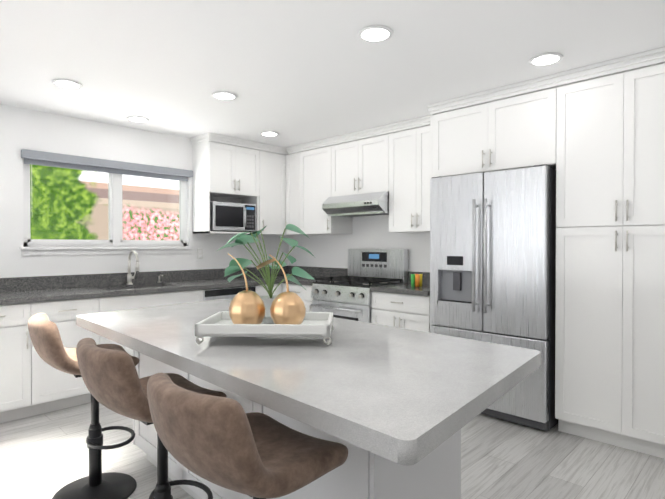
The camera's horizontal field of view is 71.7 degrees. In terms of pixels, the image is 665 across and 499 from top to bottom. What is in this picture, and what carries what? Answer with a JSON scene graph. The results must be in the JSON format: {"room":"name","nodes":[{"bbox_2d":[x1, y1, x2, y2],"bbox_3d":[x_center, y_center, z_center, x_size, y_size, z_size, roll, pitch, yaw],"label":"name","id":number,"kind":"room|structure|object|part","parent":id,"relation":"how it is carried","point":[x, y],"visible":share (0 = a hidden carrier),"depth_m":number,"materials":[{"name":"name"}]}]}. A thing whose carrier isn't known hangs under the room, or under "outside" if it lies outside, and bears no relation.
{"room":"kitchen","nodes":[
{"label":"kitchen","id":0,"kind":"room"},
{"bbox_2d":[126,250,139,284],"bbox_3d":[-1.908,0.175,4.446,0.237,0.337,0.098,1,1,44],"label":"faucet","id":1,"kind":"object","parent":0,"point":[130,277],"visible":1,"depth_m":4.48,"materials":[{"name":"silver metal"}]},
{"bbox_2d":[0,104,288,277],"bbox_3d":[-2.779,0.033,3.882,0.150,2.473,6.500,1,1,44],"label":"wall","id":2,"kind":"structure","parent":0,"point":[25,128],"depth_m":4.30,"materials":[{"name":"white paint"}]},
{"bbox_2d":[19,149,192,255],"bbox_3d":[-2.118,-0.403,4.490,0.165,0.897,1.600,1,1,44],"label":"window","id":3,"kind":"structure","parent":2,"relation":"in","point":[114,170],"depth_m":4.45,"materials":[{"name":"white plastic"}]},
{"bbox_2d":[0,266,287,311],"bbox_3d":[-1.927,0.398,4.299,0.502,0.336,4.418,1,1,44],"label":"backsplash","id":4,"kind":"structure","parent":2,"relation":"attached to","point":[147,296],"depth_m":4.21,"materials":[{"name":"grey stone"}]},
{"bbox_2d":[191,135,253,198],"bbox_3d":[-1.187,-0.884,5.166,0.350,0.557,0.650,1,1,44],"label":"upper cabinet","id":5,"kind":"object","parent":2,"relation":"attached to","point":[222,169],"depth_m":4.98,"materials":[{"name":"white wood"}]},
{"bbox_2d":[238,147,285,234],"bbox_3d":[-0.823,-0.673,5.504,0.409,0.987,0.453,1,1,44],"label":"upper cabinet","id":6,"kind":"object","parent":2,"relation":"attached to","point":[280,188],"depth_m":5.40,"materials":[{"name":"white wood"}]},
{"bbox_2d":[210,201,255,231],"bbox_3d":[-1.168,-0.355,5.152,0.358,0.315,0.560,1,1,44],"label":"microwave","id":7,"kind":"object","parent":6,"relation":"in","point":[231,217],"visible":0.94,"depth_m":5.03,"materials":[{"name":"grey plastic"}]},
{"bbox_2d":[0,402,664,498],"bbox_3d":[-0.346,1.343,1.556,6.900,0.100,6.500,1,1,44],"label":"floor","id":8,"kind":"structure","parent":0,"point":[44,455],"depth_m":2.77,"materials":[{"name":"grey wood"}]},
{"bbox_2d":[0,298,107,422],"bbox_3d":[-2.466,0.832,3.659,0.618,0.881,1.054,1,1,44],"label":"base cabinet","id":9,"kind":"object","parent":8,"relation":"on","point":[32,383],"depth_m":3.47,"materials":[{"name":"white wood"}]},
{"bbox_2d":[0,286,115,305],"bbox_3d":[-2.731,0.374,3.361,0.643,0.040,1.950,1,1,44],"label":"countertop","id":10,"kind":"structure","parent":9,"relation":"on","point":[66,293],"depth_m":3.68,"materials":[{"name":"grey stone"}]},
{"bbox_2d":[28,313,139,498],"bbox_3d":[-1.285,0.808,2.389,0.474,0.953,0.496,1,1,44],"label":"stool","id":11,"kind":"object","parent":8,"relation":"on","point":[55,353],"visible":0.62,"depth_m":2.38,"materials":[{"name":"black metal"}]},
{"bbox_3d":[-1.286,0.479,2.391,0.500,0.309,0.519,1,1,44],"label":"seat","id":12,"kind":"part","parent":11,"relation":"part of","materials":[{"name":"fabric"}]},
{"bbox_2d":[108,339,132,355],"bbox_3d":[-1.828,0.925,4.324,0.618,0.681,1.017,1,1,44],"label":"base cabinet","id":13,"kind":"object","parent":8,"relation":"on","point":[130,351],"depth_m":3.94,"materials":[{"name":"white wood"}]},
{"bbox_2d":[76,338,226,498],"bbox_3d":[-0.703,0.814,1.786,0.439,0.953,0.494,1,1,44],"label":"stool","id":14,"kind":"object","parent":8,"relation":"on","point":[113,381],"visible":0.75,"depth_m":1.56,"materials":[{"name":"brown leather"}]},
{"bbox_3d":[-0.711,0.485,1.776,0.463,0.309,0.494,1,1,44],"label":"seat","id":15,"kind":"part","parent":14,"relation":"part of","materials":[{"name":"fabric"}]},
{"bbox_2d":[203,285,254,300],"bbox_3d":[-1.230,0.824,4.884,0.646,0.872,0.612,1,1,44],"label":"dishwasher","id":16,"kind":"object","parent":8,"relation":"on","point":[228,293],"visible":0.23,"depth_m":4.62,"materials":[{"name":"grey metal"}]},
{"bbox_2d":[147,373,347,498],"bbox_3d":[-0.243,0.819,1.307,0.445,0.953,0.494,1,1,44],"label":"stool","id":17,"kind":"object","parent":8,"relation":"on","point":[228,443],"visible":1,"depth_m":1.10,"materials":[{"name":"brown leather"}]},
{"bbox_2d":[224,282,286,295],"bbox_3d":[-0.891,0.816,5.256,0.675,0.881,0.388,1,1,44],"label":"base cabinet","id":18,"kind":"object","parent":8,"relation":"on","point":[260,290],"depth_m":5.03,"materials":[{"name":"white wood"}]},
{"bbox_2d":[133,359,460,498],"bbox_3d":[-0.337,0.850,2.356,1.990,0.870,0.736,1,1,44],"label":"kitchen island","id":19,"kind":"object","parent":8,"relation":"on","point":[361,476],"depth_m":1.66,"materials":[{"name":"wood"}]},
{"bbox_2d":[76,299,540,470],"bbox_3d":[-0.327,0.392,2.109,2.360,0.050,1.078,1,1,44],"label":"island countertop","id":20,"kind":"structure","parent":19,"relation":"on","point":[400,396],"depth_m":1.47,"materials":[{"name":"white stone"}]},
{"bbox_2d":[195,311,333,344],"bbox_3d":[-0.262,0.325,1.917,0.526,0.082,0.341,0,1,2],"label":"tray","id":21,"kind":"object","parent":20,"relation":"on","point":[312,324],"visible":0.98,"depth_m":1.75,"materials":[{"name":"white painted wood"}]},
{"bbox_2d":[228,253,265,323],"bbox_3d":[-0.346,0.167,1.863,0.150,0.303,0.150,1,1,44],"label":"pear","id":22,"kind":"object","parent":21,"relation":"on","point":[246,306],"visible":0.85,"depth_m":1.81,"materials":[{"name":"gold metal"}]},
{"bbox_2d":[217,224,313,323],"bbox_3d":[-0.276,0.103,2.057,0.380,0.427,0.408,1,1,44],"label":"plant","id":23,"kind":"object","parent":21,"relation":"on","point":[241,239],"visible":0.81,"depth_m":2.02,"materials":[{"name":"green plant"}]},
{"bbox_2d":[256,254,305,323],"bbox_3d":[-0.201,0.169,1.883,0.202,0.299,0.146,1,1,44],"label":"pear","id":24,"kind":"object","parent":21,"relation":"on","point":[287,307],"visible":0.85,"depth_m":1.82,"materials":[{"name":"gold metal"}]},
{"bbox_2d":[289,286,313,311],"bbox_3d":[-0.165,0.816,5.246,0.500,0.881,0.618,1,1,44],"label":"base cabinet","id":25,"kind":"object","parent":8,"relation":"on","point":[305,295],"depth_m":4.94,"materials":[{"name":"white wood"}]},
{"bbox_2d":[156,274,311,289],"bbox_3d":[-0.965,0.356,5.198,0.643,0.040,1.788,1,1,44],"label":"countertop","id":26,"kind":"structure","parent":25,"relation":"on","point":[201,283],"depth_m":4.76,"materials":[{"name":"grey stone"}]},
{"bbox_2d":[284,278,327,285],"bbox_3d":[-0.165,0.356,5.223,0.475,0.040,0.643,1,1,44],"label":"countertop","id":27,"kind":"structure","parent":25,"relation":"on","point":[303,281],"depth_m":5.02,"materials":[{"name":"grey stone"}]},
{"bbox_2d":[310,249,407,322],"bbox_3d":[0.259,0.629,4.761,0.770,1.265,0.706,1,1,44],"label":"range","id":28,"kind":"object","parent":8,"relation":"on","point":[347,297],"visible":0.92,"depth_m":4.71,"materials":[{"name":"silver metal"}]},
{"bbox_2d":[370,271,429,332],"bbox_3d":[0.791,0.748,4.301,0.628,1.035,0.654,1,1,44],"label":"base cabinet","id":29,"kind":"object","parent":8,"relation":"on","point":[404,305],"visible":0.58,"depth_m":4.09,"materials":[{"name":"white wood"}]},
{"bbox_2d":[411,274,422,286],"bbox_3d":[0.781,0.287,4.271,0.090,0.115,0.090,1,1,44],"label":"tumblers","id":30,"kind":"object","parent":29,"relation":"on","point":[416,280],"visible":1,"depth_m":4.25,"materials":[{"name":"multicoloured"}]},
{"bbox_2d":[430,164,557,430],"bbox_3d":[1.337,0.342,3.671,0.912,1.859,0.743,1,1,44],"label":"refrigerator","id":31,"kind":"object","parent":8,"relation":"on","point":[493,257],"visible":0.81,"depth_m":3.34,"materials":[{"name":"grey metal"}]},
{"bbox_2d":[551,55,664,458],"bbox_3d":[2.047,0.068,3.110,0.820,2.420,0.620,1,1,44],"label":"tall cabinet","id":32,"kind":"object","parent":8,"relation":"on","point":[593,135],"depth_m":2.94,"materials":[{"name":"white wood"}]},
{"bbox_2d":[0,0,664,147],"bbox_3d":[-0.346,-1.230,1.531,6.900,0.100,6.500,1,1,44],"label":"ceiling","id":33,"kind":"structure","parent":0,"point":[293,72],"depth_m":2.81,"materials":[{"name":"white paint"}]},
{"bbox_2d":[51,79,82,88],"bbox_3d":[-1.909,-1.191,3.311,0.195,0.012,0.195,0,1,-1],"label":"recessed light","id":34,"kind":"object","parent":33,"relation":"in","point":[68,84],"depth_m":3.30,"materials":[{"name":"white plastic"}]},
{"bbox_2d":[126,116,148,122],"bbox_3d":[-1.793,-1.200,4.240,0.195,0.012,0.195,0,1,-1],"label":"recessed light","id":35,"kind":"object","parent":33,"relation":"in","point":[132,118],"depth_m":4.23,"materials":[{"name":"white"}]},
{"bbox_2d":[211,92,236,99],"bbox_3d":[-0.839,-1.194,3.572,0.195,0.012,0.195,0,1,-1],"label":"recessed light","id":36,"kind":"object","parent":33,"relation":"in","point":[217,95],"depth_m":3.56,"materials":[{"name":"white plastic"}]},
{"bbox_2d":[260,132,278,136],"bbox_3d":[-0.658,-1.206,4.800,0.195,0.012,0.195,0,1,-1],"label":"recessed light","id":37,"kind":"object","parent":33,"relation":"in","point":[269,134],"depth_m":4.81,"materials":[{"name":"white"}]},
{"bbox_2d":[358,25,392,42],"bbox_3d":[0.235,-1.184,2.526,0.195,0.012,0.195,0,1,-1],"label":"recessed light","id":38,"kind":"object","parent":33,"relation":"in","point":[374,34],"depth_m":2.52,"materials":[{"name":"white"}]},
{"bbox_2d":[529,53,562,65],"bbox_3d":[1.332,-1.187,2.873,0.195,0.012,0.195,0,1,-1],"label":"recessed light","id":39,"kind":"object","parent":33,"relation":"in","point":[546,59],"depth_m":2.86,"materials":[{"name":"white"}]},
{"bbox_2d":[289,215,429,271],"bbox_3d":[1.908,0.034,3.780,6.750,2.473,0.150,1,1,44],"label":"wall","id":40,"kind":"structure","parent":0,"point":[368,232],"depth_m":5.20,"materials":[{"name":"white paint"}]},
{"bbox_2d":[286,147,301,234],"bbox_3d":[-0.355,-0.673,5.560,0.323,0.987,0.407,1,1,44],"label":"upper cabinet","id":41,"kind":"object","parent":40,"relation":"attached to","point":[293,157],"depth_m":5.46,"materials":[{"name":"white wood"}]},
{"bbox_2d":[288,266,347,277],"bbox_3d":[-0.173,0.274,5.662,1.096,0.115,0.022,1,1,44],"label":"backsplash","id":42,"kind":"structure","parent":40,"relation":"attached to","point":[317,272],"depth_m":5.58,"materials":[{"name":"grey stone"}]},
{"bbox_2d":[302,143,351,234],"bbox_3d":[-0.076,-0.671,5.331,0.624,0.987,0.350,1,1,44],"label":"upper cabinet","id":43,"kind":"object","parent":40,"relation":"attached to","point":[318,160],"depth_m":5.19,"materials":[{"name":"white wood"}]},
{"bbox_2d":[334,131,389,195],"bbox_3d":[0.389,-0.867,4.882,0.780,0.587,0.350,1,1,44],"label":"upper cabinet","id":44,"kind":"object","parent":40,"relation":"attached to","point":[361,162],"depth_m":4.72,"materials":[{"name":"white wood"}]},
{"bbox_2d":[322,191,388,217],"bbox_3d":[0.336,-0.463,4.831,0.766,0.210,0.500,1,1,44],"label":"range hood","id":45,"kind":"object","parent":44,"relation":"attached to","point":[364,204],"visible":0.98,"depth_m":4.64,"materials":[{"name":"silver metal"}]},
{"bbox_2d":[382,119,429,232],"bbox_3d":[0.877,-0.662,4.415,0.687,0.987,0.350,1,1,44],"label":"upper cabinet","id":46,"kind":"object","parent":40,"relation":"attached to","point":[409,193],"depth_m":4.32,"materials":[{"name":"white wood"}]},
{"bbox_2d":[431,79,558,177],"bbox_3d":[1.399,-0.873,3.723,0.978,0.551,0.620,1,1,44],"label":"upper cabinet","id":47,"kind":"object","parent":40,"relation":"attached to","point":[509,130],"depth_m":3.45,"materials":[{"name":"white wood"}]},
{"label":"outside","id":48,"kind":"structure","parent":0,"visible":0},
{"bbox_2d":[30,164,178,239],"bbox_3d":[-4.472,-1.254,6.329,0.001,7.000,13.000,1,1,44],"label":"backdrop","id":49,"kind":"structure","parent":48,"point":[64,194],"depth_m":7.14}
]}

